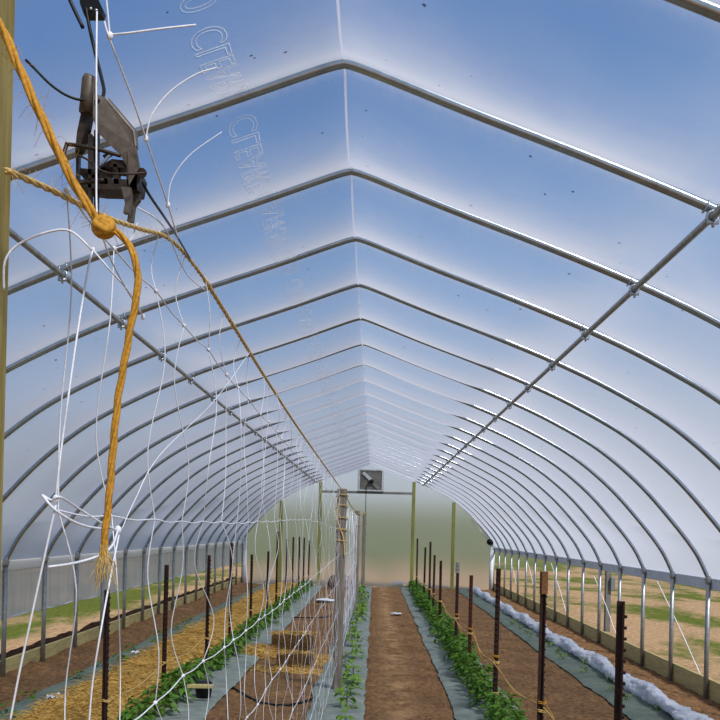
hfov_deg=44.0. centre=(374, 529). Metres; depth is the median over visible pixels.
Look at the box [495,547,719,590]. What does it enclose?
trim
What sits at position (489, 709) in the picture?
leafy plant
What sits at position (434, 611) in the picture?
leafy plant
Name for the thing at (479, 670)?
leafy plant
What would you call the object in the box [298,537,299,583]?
fence post
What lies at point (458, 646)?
leafy plant
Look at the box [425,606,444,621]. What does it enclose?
leafy plant
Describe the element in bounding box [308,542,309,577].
fence post
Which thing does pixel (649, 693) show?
cover
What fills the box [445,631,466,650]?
leafy plant
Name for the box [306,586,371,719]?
fabric
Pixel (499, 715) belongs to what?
leafy plant
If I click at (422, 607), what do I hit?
leafy plant
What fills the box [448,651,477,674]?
leafy plant
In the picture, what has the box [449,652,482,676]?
leafy plant
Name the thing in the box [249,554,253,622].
fence post
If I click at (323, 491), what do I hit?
rail
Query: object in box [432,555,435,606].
fence post
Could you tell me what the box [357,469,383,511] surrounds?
exhaust fan
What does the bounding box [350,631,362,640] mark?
leafy plant
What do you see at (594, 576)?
rope
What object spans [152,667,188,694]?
leafy plant
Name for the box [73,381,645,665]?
hoop
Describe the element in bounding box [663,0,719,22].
hoop
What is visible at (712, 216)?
pipe
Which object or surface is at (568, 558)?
hoop
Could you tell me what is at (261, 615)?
leafy plant
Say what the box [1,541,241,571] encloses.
trim
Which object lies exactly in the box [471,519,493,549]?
box
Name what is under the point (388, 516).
wall
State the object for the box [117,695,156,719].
leafy plant
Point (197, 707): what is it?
fabric
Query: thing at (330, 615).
hose
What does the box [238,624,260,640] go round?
leafy plant
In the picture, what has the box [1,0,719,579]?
ceiling
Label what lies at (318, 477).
hoop
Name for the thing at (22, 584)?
wall
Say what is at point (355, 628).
leafy plant
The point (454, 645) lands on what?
leafy plant
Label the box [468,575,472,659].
fence post
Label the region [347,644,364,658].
leafy plant
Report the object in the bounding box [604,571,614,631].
utility pole
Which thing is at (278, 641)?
bale
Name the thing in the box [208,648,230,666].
leafy plant
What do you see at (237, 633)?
leafy plant
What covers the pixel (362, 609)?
leafy plant
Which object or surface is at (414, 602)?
leafy plant
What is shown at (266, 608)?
leafy plant
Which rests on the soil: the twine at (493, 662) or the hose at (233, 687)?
the hose at (233, 687)
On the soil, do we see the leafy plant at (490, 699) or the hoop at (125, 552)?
the hoop at (125, 552)
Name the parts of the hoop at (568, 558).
leg, leg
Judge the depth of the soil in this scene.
11.41 m
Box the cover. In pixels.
[473,587,713,719]
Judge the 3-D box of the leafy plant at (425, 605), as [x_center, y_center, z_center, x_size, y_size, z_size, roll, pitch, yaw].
[1.194,1.666,19.270,0.470,0.370,0.451,1,0,-23]
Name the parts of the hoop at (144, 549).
leg, leg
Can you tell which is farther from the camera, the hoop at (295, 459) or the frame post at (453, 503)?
the frame post at (453, 503)
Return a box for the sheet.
[316,598,334,600]
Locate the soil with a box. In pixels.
[0,582,719,719]
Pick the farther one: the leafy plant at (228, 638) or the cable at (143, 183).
the leafy plant at (228, 638)
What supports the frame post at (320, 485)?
on the soil
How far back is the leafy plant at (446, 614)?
16.13 m
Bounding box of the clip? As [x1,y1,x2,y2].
[80,0,105,20]
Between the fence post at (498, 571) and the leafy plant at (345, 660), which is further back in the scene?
the leafy plant at (345, 660)
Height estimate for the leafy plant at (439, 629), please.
0.361 m
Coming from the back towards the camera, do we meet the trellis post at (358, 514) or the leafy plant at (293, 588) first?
the leafy plant at (293, 588)
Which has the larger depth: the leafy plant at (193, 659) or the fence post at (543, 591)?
the leafy plant at (193, 659)
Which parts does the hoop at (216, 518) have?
leg, leg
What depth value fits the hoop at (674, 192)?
3.99 m
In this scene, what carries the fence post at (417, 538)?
on the soil
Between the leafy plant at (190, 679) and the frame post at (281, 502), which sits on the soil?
the frame post at (281, 502)
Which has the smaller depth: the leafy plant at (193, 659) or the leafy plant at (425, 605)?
the leafy plant at (193, 659)
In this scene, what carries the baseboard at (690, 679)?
on the soil
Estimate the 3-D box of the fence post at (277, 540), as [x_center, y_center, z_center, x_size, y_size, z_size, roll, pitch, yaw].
[-2.139,0.992,19.399,0.051,1.920,0.047,1,0,3]
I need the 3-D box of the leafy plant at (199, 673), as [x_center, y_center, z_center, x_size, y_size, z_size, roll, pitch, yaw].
[-2.058,1.600,9.878,0.445,0.316,0.402,1,0,10]
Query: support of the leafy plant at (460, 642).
on the fabric at (457, 693)
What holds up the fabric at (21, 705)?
on the soil
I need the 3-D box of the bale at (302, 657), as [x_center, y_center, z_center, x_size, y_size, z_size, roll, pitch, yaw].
[-1.030,1.671,11.553,0.645,0.229,0.512,1,0,0]
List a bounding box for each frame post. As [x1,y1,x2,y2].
[278,501,282,581]
[317,482,321,584]
[410,482,415,579]
[450,502,455,588]
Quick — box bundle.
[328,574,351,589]
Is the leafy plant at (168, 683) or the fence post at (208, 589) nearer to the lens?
the leafy plant at (168, 683)
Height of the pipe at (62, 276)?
0.138 m
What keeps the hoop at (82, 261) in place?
on the soil
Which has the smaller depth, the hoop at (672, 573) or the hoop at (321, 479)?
the hoop at (672, 573)
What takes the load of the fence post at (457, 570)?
on the soil
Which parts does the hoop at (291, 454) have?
leg, leg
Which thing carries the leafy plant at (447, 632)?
on the fabric at (457, 693)
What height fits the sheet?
0.053 m
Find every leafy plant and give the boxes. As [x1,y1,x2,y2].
[0,702,17,715]
[19,689,38,698]
[65,670,84,678]
[112,649,129,660]
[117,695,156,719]
[118,705,152,719]
[123,643,136,649]
[139,684,174,707]
[142,688,181,717]
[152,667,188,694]
[164,675,194,702]
[167,667,196,692]
[178,658,206,683]
[182,658,209,671]
[190,660,212,679]
[200,645,221,657]
[205,654,223,670]
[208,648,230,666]
[209,644,231,659]
[219,636,246,656]
[221,634,243,651]
[226,632,247,648]
[232,629,247,646]
[234,623,249,637]
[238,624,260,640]
[242,614,264,630]
[242,620,260,636]
[255,609,273,623]
[256,611,272,627]
[262,608,278,623]
[268,601,283,613]
[277,600,290,611]
[287,590,299,600]
[288,588,303,598]
[334,686,358,708]
[336,707,353,719]
[339,675,364,695]
[342,659,361,683]
[343,652,353,665]
[344,629,357,645]
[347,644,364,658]
[348,626,359,633]
[350,612,363,623]
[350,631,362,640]
[357,608,368,620]
[408,580,419,590]
[413,592,427,606]
[419,597,431,611]
[422,599,436,610]
[422,605,435,615]
[424,601,437,613]
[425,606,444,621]
[429,609,445,620]
[429,618,438,630]
[429,618,447,636]
[431,611,454,628]
[433,623,452,642]
[435,616,454,633]
[439,628,461,646]
[439,635,460,651]
[441,634,465,651]
[443,636,467,659]
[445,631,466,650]
[447,642,474,665]
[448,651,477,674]
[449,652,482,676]
[450,639,479,662]
[452,646,474,668]
[455,659,480,683]
[460,666,488,686]
[463,663,501,690]
[466,677,502,706]
[468,673,491,694]
[472,677,499,703]
[478,689,508,713]
[481,701,514,719]
[484,692,520,719]
[487,697,527,719]
[495,710,526,719]
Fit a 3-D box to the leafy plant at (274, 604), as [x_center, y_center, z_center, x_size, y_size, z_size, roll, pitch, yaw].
[-2.031,1.597,18.153,0.390,0.323,0.378,1,0,-28]
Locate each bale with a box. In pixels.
[269,629,318,651]
[274,648,319,668]
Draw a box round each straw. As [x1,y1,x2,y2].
[241,642,281,659]
[248,664,322,675]
[313,652,332,666]
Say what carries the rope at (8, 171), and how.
attached to the trellis post at (340, 532)
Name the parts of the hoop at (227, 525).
leg, leg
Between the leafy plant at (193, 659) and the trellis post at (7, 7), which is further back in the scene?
the leafy plant at (193, 659)
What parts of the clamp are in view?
blade, plate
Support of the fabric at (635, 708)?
on the soil
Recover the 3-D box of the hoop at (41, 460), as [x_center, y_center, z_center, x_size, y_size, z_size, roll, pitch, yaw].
[-0.188,-0.089,8.822,7.994,4.078,0.074,1,0,0]
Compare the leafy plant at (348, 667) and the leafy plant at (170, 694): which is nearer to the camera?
the leafy plant at (170, 694)
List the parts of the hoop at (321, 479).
leg, leg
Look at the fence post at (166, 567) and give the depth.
9.32 m
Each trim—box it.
[0,577,234,659]
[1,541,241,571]
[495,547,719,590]
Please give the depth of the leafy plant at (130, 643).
12.48 m
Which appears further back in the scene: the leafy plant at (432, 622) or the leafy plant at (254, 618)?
the leafy plant at (432, 622)
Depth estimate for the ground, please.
21.62 m
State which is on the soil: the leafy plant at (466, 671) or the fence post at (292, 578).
the fence post at (292, 578)
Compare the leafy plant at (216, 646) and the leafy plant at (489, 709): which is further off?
the leafy plant at (216, 646)
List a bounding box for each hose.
[232,686,315,705]
[294,615,331,617]
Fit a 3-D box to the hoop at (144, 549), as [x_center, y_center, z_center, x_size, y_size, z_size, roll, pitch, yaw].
[-0.188,-0.089,16.040,7.994,4.078,0.074,1,0,0]
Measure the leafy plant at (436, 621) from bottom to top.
0.337 m
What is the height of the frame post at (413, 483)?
3.446 m
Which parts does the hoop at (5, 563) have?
leg, leg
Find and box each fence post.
[101,590,110,719]
[161,565,168,688]
[204,555,210,661]
[228,543,233,636]
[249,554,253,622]
[266,551,269,608]
[275,531,278,602]
[285,538,287,596]
[291,537,293,589]
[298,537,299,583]
[303,538,304,582]
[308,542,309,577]
[416,538,417,586]
[423,547,425,595]
[428,542,431,599]
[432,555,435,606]
[438,561,441,616]
[454,562,459,635]
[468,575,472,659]
[492,568,500,709]
[537,571,547,719]
[614,601,626,719]
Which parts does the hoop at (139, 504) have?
leg, leg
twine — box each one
[102,575,309,702]
[416,576,553,719]
[454,613,554,719]
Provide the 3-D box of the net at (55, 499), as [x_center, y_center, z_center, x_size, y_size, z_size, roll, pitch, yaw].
[-0.324,0.413,5.381,0.189,2.113,8.943,1,0,0]
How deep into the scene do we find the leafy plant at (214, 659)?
10.91 m
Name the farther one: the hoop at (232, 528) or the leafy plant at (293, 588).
the hoop at (232, 528)
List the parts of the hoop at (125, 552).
leg, leg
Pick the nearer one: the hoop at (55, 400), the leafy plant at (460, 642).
the hoop at (55, 400)
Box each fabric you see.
[0,584,271,719]
[141,585,322,719]
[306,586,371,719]
[400,587,517,719]
[459,589,674,719]
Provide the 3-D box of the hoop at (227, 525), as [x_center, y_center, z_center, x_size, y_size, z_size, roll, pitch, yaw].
[-0.188,-0.089,23.258,7.994,4.078,0.074,1,0,0]
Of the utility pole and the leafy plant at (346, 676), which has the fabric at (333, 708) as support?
the leafy plant at (346, 676)
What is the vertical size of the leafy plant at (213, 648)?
0.277 m
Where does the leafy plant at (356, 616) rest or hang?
on the fabric at (333, 708)
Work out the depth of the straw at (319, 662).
11.94 m
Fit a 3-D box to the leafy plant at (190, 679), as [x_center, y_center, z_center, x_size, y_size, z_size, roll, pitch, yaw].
[-2.070,1.629,9.525,0.443,0.314,0.356,1,0,-3]
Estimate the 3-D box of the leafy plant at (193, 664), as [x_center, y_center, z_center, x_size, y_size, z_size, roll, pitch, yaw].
[-2.023,1.615,10.258,0.335,0.278,0.325,1,0,-39]
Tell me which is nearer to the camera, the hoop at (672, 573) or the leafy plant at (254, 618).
the hoop at (672, 573)
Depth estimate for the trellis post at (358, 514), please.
19.25 m
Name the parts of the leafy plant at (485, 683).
stem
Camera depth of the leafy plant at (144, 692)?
8.60 m
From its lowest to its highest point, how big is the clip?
0.034 m
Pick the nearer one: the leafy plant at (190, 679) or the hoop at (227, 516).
the leafy plant at (190, 679)
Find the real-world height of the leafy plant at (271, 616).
0.322 m
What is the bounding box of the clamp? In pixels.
[63,73,146,223]
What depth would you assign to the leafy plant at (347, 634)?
13.53 m
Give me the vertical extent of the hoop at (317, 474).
4.078 m
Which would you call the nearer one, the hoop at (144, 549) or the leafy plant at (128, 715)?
the leafy plant at (128, 715)
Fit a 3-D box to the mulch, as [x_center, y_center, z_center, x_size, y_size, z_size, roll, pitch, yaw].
[-2.714,1.675,15.385,1.548,0.244,24.772,1,0,0]
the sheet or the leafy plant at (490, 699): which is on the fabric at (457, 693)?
the leafy plant at (490, 699)
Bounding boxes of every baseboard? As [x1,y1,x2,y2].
[0,577,240,673]
[494,583,719,703]
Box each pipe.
[9,227,317,482]
[242,538,247,582]
[422,200,719,485]
[489,545,493,590]
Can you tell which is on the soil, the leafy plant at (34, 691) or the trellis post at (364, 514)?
the trellis post at (364, 514)
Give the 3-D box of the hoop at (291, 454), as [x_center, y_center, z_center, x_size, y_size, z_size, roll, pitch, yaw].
[-0.188,-0.089,18.446,7.994,4.078,0.074,1,0,0]
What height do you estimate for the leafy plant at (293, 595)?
0.285 m
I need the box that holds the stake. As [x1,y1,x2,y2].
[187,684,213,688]
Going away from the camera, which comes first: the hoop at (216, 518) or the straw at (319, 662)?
the straw at (319, 662)
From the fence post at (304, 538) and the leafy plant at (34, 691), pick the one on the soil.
the fence post at (304, 538)
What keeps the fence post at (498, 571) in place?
on the soil
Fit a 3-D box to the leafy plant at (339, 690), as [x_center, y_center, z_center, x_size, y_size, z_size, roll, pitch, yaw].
[-0.289,1.681,8.893,0.264,0.236,0.277,1,0,-18]
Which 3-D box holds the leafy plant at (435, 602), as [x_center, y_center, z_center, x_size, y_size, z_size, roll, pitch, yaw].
[1.206,1.655,18.924,0.445,0.369,0.435,1,0,23]
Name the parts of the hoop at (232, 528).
leg, leg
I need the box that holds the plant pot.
[195,680,211,697]
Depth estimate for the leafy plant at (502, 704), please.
7.78 m
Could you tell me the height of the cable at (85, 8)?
0.128 m
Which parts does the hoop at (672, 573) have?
leg, leg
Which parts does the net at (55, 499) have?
horizontal cord, horizontal cord, horizontal cord, horizontal cord, horizontal cord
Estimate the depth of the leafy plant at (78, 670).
10.08 m
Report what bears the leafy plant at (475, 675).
on the fabric at (457, 693)
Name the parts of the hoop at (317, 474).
leg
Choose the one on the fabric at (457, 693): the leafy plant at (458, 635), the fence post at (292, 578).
the leafy plant at (458, 635)
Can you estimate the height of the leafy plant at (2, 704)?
0.154 m
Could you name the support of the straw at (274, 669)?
on the soil
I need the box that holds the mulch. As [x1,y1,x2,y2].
[1,581,297,719]
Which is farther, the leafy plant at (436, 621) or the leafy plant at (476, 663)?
the leafy plant at (436, 621)
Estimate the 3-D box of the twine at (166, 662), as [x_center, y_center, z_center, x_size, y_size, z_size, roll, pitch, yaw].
[-2.136,1.413,17.273,0.146,0.084,20.144,1,0,0]
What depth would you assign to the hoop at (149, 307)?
6.40 m
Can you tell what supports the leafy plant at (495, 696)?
on the fabric at (457, 693)
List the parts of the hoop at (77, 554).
leg, leg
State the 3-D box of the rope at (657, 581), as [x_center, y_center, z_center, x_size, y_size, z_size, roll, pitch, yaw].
[3.851,1.197,11.320,0.032,1.009,1.683,1,0,0]
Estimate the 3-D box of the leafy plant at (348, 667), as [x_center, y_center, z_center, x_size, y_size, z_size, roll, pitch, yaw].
[-0.258,1.657,10.290,0.251,0.301,0.293,1,0,-29]
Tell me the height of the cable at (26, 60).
0.036 m
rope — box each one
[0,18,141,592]
[3,167,362,514]
[594,576,615,633]
[657,581,699,673]
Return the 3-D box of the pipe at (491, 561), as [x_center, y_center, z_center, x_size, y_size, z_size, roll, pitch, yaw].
[3.651,1.227,27.920,0.146,1.540,0.150,1,0,0]
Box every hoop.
[0,344,711,698]
[3,318,719,532]
[4,284,719,470]
[6,236,719,404]
[8,168,719,328]
[11,59,716,211]
[40,365,675,680]
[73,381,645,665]
[100,421,621,637]
[122,430,601,643]
[141,438,584,635]
[157,445,570,627]
[171,451,557,621]
[184,456,546,603]
[195,461,536,610]
[205,464,527,605]
[214,468,519,602]
[221,471,512,598]
[229,474,505,595]
[235,477,499,584]
[241,479,494,589]
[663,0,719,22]
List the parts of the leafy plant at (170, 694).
stem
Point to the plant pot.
(200, 693)
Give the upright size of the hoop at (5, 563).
4.078 m
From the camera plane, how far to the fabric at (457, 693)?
11.11 m
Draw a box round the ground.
[0,551,719,681]
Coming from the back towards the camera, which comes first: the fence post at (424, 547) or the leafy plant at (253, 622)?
the fence post at (424, 547)
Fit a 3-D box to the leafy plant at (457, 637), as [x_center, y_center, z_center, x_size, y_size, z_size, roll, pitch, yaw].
[1.167,1.643,12.289,0.441,0.392,0.433,1,0,-5]
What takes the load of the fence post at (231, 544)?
on the soil
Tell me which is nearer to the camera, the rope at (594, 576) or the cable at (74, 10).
the cable at (74, 10)
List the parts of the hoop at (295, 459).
leg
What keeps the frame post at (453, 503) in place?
on the soil
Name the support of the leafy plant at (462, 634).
on the fabric at (457, 693)
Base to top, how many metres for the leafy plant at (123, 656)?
0.174 m
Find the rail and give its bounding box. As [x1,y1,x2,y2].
[322,490,411,494]
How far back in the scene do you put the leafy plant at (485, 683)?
9.02 m
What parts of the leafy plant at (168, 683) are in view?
stem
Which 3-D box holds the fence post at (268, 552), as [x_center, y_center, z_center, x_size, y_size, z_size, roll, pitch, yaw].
[-2.131,1.187,17.605,0.051,1.530,0.047,2,0,28]
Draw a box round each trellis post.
[0,0,14,586]
[332,489,347,689]
[353,511,360,610]
[361,513,366,586]
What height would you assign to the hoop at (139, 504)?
4.078 m
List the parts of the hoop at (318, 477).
leg, leg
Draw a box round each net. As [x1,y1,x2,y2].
[2,0,340,719]
[343,508,357,644]
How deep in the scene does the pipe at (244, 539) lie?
27.86 m
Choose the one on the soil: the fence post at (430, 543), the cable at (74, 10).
the fence post at (430, 543)
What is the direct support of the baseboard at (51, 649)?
on the soil
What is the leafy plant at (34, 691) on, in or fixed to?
on the fabric at (21, 705)
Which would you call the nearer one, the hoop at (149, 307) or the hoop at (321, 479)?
the hoop at (149, 307)
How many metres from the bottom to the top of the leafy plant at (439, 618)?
0.371 m
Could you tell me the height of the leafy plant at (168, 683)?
0.294 m
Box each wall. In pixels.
[0,545,241,619]
[246,466,489,588]
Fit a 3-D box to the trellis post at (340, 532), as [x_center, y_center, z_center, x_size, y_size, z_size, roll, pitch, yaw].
[-0.395,0.770,9.858,0.138,2.450,0.139,1,0,0]
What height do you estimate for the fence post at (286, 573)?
1.750 m
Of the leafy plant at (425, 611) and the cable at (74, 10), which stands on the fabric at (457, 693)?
the leafy plant at (425, 611)
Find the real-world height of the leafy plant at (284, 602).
0.284 m
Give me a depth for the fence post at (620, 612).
4.31 m
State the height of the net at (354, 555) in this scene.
1.821 m
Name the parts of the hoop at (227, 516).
leg, leg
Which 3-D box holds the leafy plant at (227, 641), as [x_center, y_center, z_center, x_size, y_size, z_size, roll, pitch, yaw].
[-1.984,1.597,12.178,0.380,0.324,0.392,1,0,-31]
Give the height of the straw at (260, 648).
0.241 m
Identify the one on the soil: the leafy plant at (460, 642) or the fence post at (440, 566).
the fence post at (440, 566)
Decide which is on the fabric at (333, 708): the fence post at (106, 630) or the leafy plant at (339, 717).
the leafy plant at (339, 717)
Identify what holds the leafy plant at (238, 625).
on the fabric at (197, 707)
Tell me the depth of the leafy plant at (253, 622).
14.46 m
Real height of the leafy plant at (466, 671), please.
0.291 m
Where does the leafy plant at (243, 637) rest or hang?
on the fabric at (197, 707)
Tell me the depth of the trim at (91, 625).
13.73 m
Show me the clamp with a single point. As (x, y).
(113, 126)
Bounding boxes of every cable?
[25,59,83,100]
[68,0,84,28]
[84,7,105,102]
[142,182,190,258]
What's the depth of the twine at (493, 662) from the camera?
8.63 m
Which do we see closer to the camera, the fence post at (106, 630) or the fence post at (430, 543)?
the fence post at (106, 630)
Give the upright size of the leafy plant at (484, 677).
0.288 m
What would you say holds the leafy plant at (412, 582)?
on the fabric at (457, 693)

